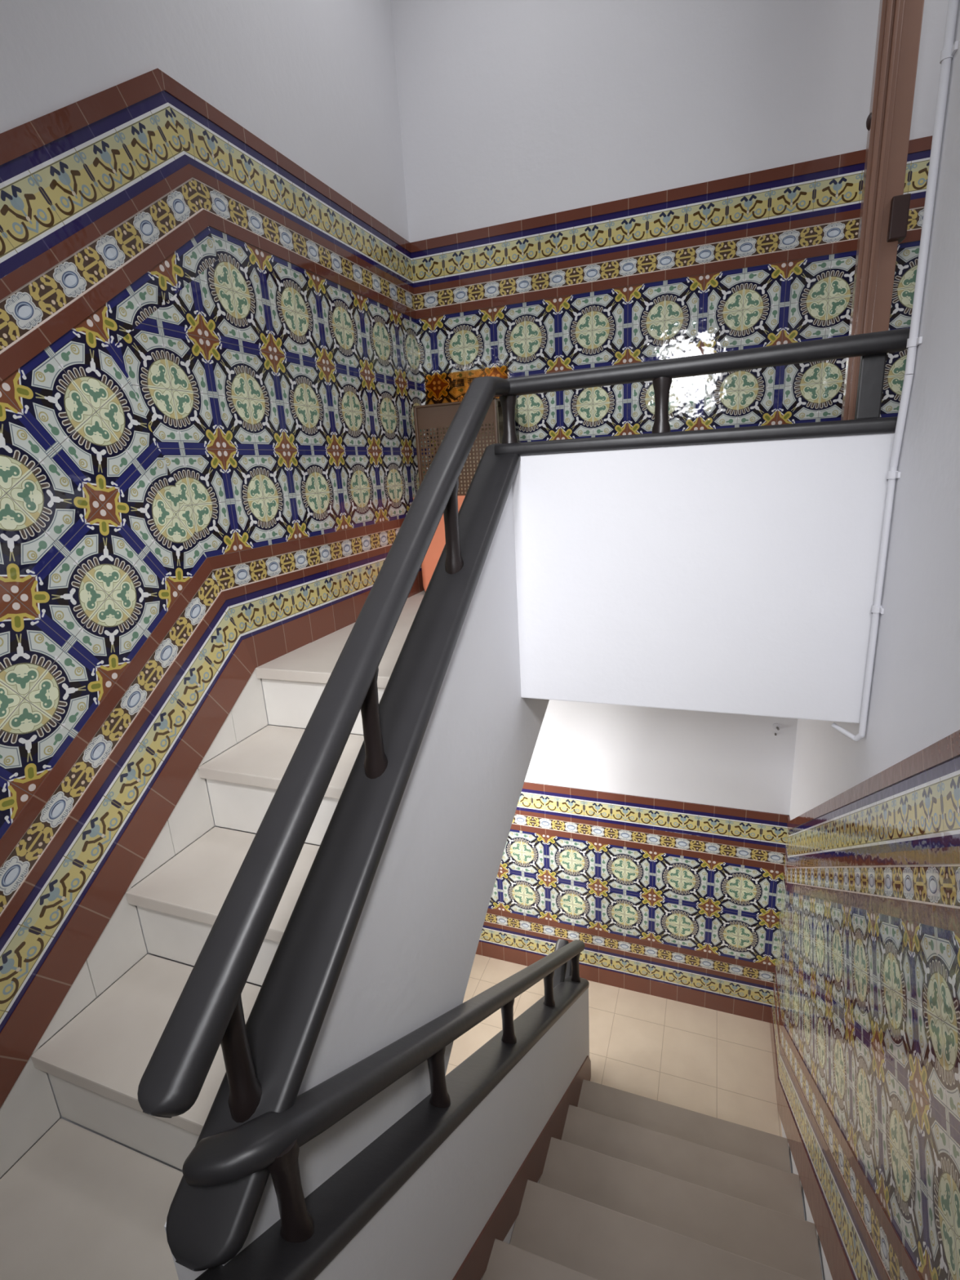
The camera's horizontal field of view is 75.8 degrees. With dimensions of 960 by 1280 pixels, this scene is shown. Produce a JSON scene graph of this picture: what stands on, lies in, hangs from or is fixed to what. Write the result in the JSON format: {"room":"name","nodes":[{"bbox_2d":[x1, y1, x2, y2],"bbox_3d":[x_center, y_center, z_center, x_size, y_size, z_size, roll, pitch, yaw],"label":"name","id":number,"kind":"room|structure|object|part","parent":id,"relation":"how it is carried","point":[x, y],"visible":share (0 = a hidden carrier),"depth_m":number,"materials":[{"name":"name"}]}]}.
{"room":"stairwell","nodes":[
{"label":"stairwell","id":0,"kind":"room"},
{"bbox_2d":[0,0,427,1178],"bbox_3d":[-0.954,0.577,1.591,0.129,6.850,4.427,2,17,20],"label":"wall","id":1,"kind":"structure","parent":0,"point":[211,385],"depth_m":1.62,"materials":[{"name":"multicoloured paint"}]},
{"bbox_2d":[164,484,549,1279],"bbox_3d":[-0.025,0.489,1.754,0.098,1.907,2.090,2,17,20],"label":"wall","id":2,"kind":"structure","parent":0,"point":[408,962],"depth_m":1.42,"materials":[{"name":"white paint"}]},
{"bbox_2d":[137,376,520,1271],"bbox_3d":[-0.152,0.033,1.307,0.120,1.230,1.503,2,17,20],"label":"stair railing","id":3,"kind":"object","parent":2,"relation":"on","point":[267,1057],"visible":0.98,"depth_m":1.01,"materials":[{"name":"metal"}]},
{"bbox_2d":[312,590,425,647],"bbox_3d":[0.821,0.018,2.189,2.750,0.151,1.369,2,17,20],"label":"floor","id":4,"kind":"structure","parent":0,"point":[409,611],"depth_m":2.38,"materials":[{"name":"beige tile"}]},
{"bbox_2d":[413,397,499,591],"bbox_3d":[-0.066,-0.655,2.912,0.450,0.861,0.270,2,17,20],"label":"storage bin","id":5,"kind":"object","parent":4,"relation":"on","point":[439,416],"visible":0.31,"depth_m":2.76,"materials":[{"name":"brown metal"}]},
{"bbox_3d":[-0.099,-0.842,2.742,0.371,0.390,0.003,2,17,20],"label":"perforated panel","id":6,"kind":"part","parent":5,"relation":"part of","materials":[{"name":"brown wood"}]},
{"bbox_3d":[-0.061,-0.873,2.848,0.390,0.408,0.255,2,17,20],"label":"frame","id":7,"kind":"part","parent":5,"relation":"part of","materials":[{"name":"brown wood"}]},
{"bbox_2d":[424,365,507,404],"bbox_3d":[-0.067,-1.185,2.909,0.417,0.160,0.004,2,17,20],"label":"sheet","id":8,"kind":"object","parent":5,"relation":"on","point":[451,387],"visible":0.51,"depth_m":2.92,"materials":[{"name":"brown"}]},
{"bbox_3d":[-0.019,-0.904,2.956,0.362,0.385,0.006,2,17,20],"label":"panel","id":9,"kind":"part","parent":5,"relation":"part of","materials":[{"name":"orange metal"}]},
{"bbox_2d":[497,399,519,443],"bbox_3d":[0.141,-0.608,2.720,0.088,0.846,0.004,2,17,20],"label":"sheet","id":10,"kind":"object","parent":4,"relation":"on","point":[500,408],"visible":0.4,"depth_m":2.63,"materials":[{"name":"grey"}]},
{"bbox_2d":[314,987,591,1279],"bbox_3d":[0.028,1.455,1.737,0.089,2.310,2.495,2,17,20],"label":"wall","id":11,"kind":"structure","parent":0,"point":[445,1222],"depth_m":1.54,"materials":[{"name":"white paint"}]},
{"bbox_2d":[182,939,589,1279],"bbox_3d":[-0.014,1.171,1.687,0.157,1.772,2.511,2,17,20],"label":"stair railing","id":12,"kind":"object","parent":11,"relation":"on","point":[310,1231],"visible":1,"depth_m":1.04,"materials":[{"name":"paint"}]},
{"bbox_2d":[445,954,782,1137],"bbox_3d":[0.564,2.306,3.166,1.774,0.150,1.237,2,17,20],"label":"floor","id":13,"kind":"structure","parent":0,"point":[710,1062],"depth_m":3.28,"materials":[{"name":"beige tile"}]},
{"bbox_2d":[481,1079,822,1279],"bbox_3d":[0.557,1.857,1.829,0.880,1.427,1.807,2,17,20],"label":"flight","id":14,"kind":"object","parent":13,"relation":"on","point":[633,1187],"visible":0.98,"depth_m":2.05,"materials":[{"name":"beige tile"}]},
{"bbox_3d":[-0.331,2.964,2.362,0.698,0.816,1.184,2,17,20],"label":"flight","id":15,"kind":"object","parent":13,"relation":"attached to","visible":0},
{"bbox_2d":[552,938,571,987],"bbox_3d":[0.262,2.368,2.754,0.099,1.644,1.223,2,17,20],"label":"stair railing","id":16,"kind":"object","parent":15,"relation":"on","point":[564,971],"visible":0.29,"depth_m":2.90,"materials":[{"name":"metal"}]},
{"bbox_3d":[0.249,2.140,2.693,0.098,0.867,1.219,2,17,20],"label":"cap rail","id":17,"kind":"part","parent":16,"relation":"part of","materials":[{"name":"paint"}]},
{"bbox_2d":[475,699,797,1022],"bbox_3d":[0.768,1.621,3.632,1.774,3.696,0.129,2,17,20],"label":"wall","id":18,"kind":"structure","parent":0,"point":[653,839],"depth_m":3.36,"materials":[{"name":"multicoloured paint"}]},
{"bbox_2d":[772,723,779,735],"bbox_3d":[1.417,0.430,2.950,0.032,0.060,0.023,2,17,20],"label":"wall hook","id":19,"kind":"object","parent":18,"relation":"attached to","point":[775,726],"visible":1,"depth_m":2.95,"materials":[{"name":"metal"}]},
{"bbox_3d":[1.420,0.415,2.954,0.032,0.032,0.006,2,17,20],"label":"plate","id":20,"kind":"part","parent":19,"relation":"part of","materials":[{"name":"white plastic"}]},
{"bbox_2d":[390,0,948,466],"bbox_3d":[1.033,-1.655,2.421,2.850,3.224,0.116,2,17,20],"label":"wall","id":21,"kind":"structure","parent":0,"point":[589,184],"depth_m":2.48,"materials":[{"name":"white paint"}]},
{"bbox_2d":[480,432,894,723],"bbox_3d":[0.539,-0.171,1.799,1.070,0.756,0.102,2,17,20],"label":"wall","id":22,"kind":"structure","parent":0,"point":[740,577],"depth_m":1.71,"materials":[{"name":"white paint"}]},
{"bbox_2d":[493,328,910,455],"bbox_3d":[0.521,-0.639,1.656,1.040,0.232,0.118,2,17,20],"label":"gallery railing","id":23,"kind":"object","parent":22,"relation":"on","point":[873,348],"visible":0.83,"depth_m":1.58,"materials":[{"name":"metal"}]},
{"bbox_3d":[0.537,-0.546,1.677,1.013,0.041,0.118,2,17,20],"label":"cap rail","id":24,"kind":"part","parent":23,"relation":"part of","materials":[{"name":"metal"}]},
{"bbox_3d":[0.515,-0.721,1.629,1.040,0.059,0.075,2,16,20],"label":"handrail","id":25,"kind":"part","parent":23,"relation":"part of","materials":[{"name":"metal"}]},
{"bbox_2d":[769,0,959,1279],"bbox_3d":[0.829,0.641,0.979,0.129,6.850,4.327,2,17,20],"label":"wall","id":26,"kind":"structure","parent":0,"point":[864,1020],"depth_m":1.34,"materials":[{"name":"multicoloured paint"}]},
{"bbox_2d":[840,0,924,420],"bbox_3d":[1.328,-1.635,2.000,0.140,3.073,0.105,2,17,20],"label":"door frame","id":27,"kind":"structure","parent":26,"relation":"attached to","point":[885,207],"depth_m":2.00,"materials":[{"name":"brown wood"}]},
{"bbox_3d":[1.278,-1.686,2.000,0.044,0.057,0.044,2,17,20],"label":"knob","id":28,"kind":"part","parent":27,"relation":"part of","materials":[{"name":"brown metal"}]},
{"bbox_2d":[831,0,958,741],"bbox_3d":[0.933,-1.296,1.239,0.055,3.275,0.152,-5,16,-7],"label":"cable conduit","id":29,"kind":"object","parent":26,"relation":"attached to","point":[949,49],"visible":1,"depth_m":1.36,"materials":[{"name":"white plastic"}]},
{"bbox_3d":[-0.476,1.678,0.299,1.774,0.150,1.642,2,17,20],"label":"floor","id":30,"kind":"structure","parent":0,"visible":0},
{"bbox_2d":[0,642,402,1279],"bbox_3d":[-0.444,0.802,1.817,0.705,1.318,2.434,2,17,20],"label":"flight","id":31,"kind":"object","parent":30,"relation":"on","point":[81,1203],"visible":0.49,"depth_m":1.41,"materials":[{"name":"beige tile"}]},
{"bbox_3d":[-1.034,1.049,1.262,0.006,0.204,0.311,2,17,20],"label":"skirting","id":32,"kind":"part","parent":31,"relation":"part of","materials":[{"name":"beige tile"}]},
{"bbox_3d":[-0.945,0.775,1.469,0.006,0.204,0.311,2,17,20],"label":"skirting","id":33,"kind":"part","parent":31,"relation":"part of","materials":[{"name":"white tile"}]},
{"bbox_3d":[-0.856,0.500,1.676,0.006,0.204,0.311,2,17,20],"label":"skirting","id":34,"kind":"part","parent":31,"relation":"part of","materials":[{"name":"beige tile"}]},
{"bbox_3d":[-0.767,0.225,1.883,0.006,0.204,0.311,2,17,20],"label":"skirting","id":35,"kind":"part","parent":31,"relation":"part of","materials":[{"name":"beige tile"}]}
]}

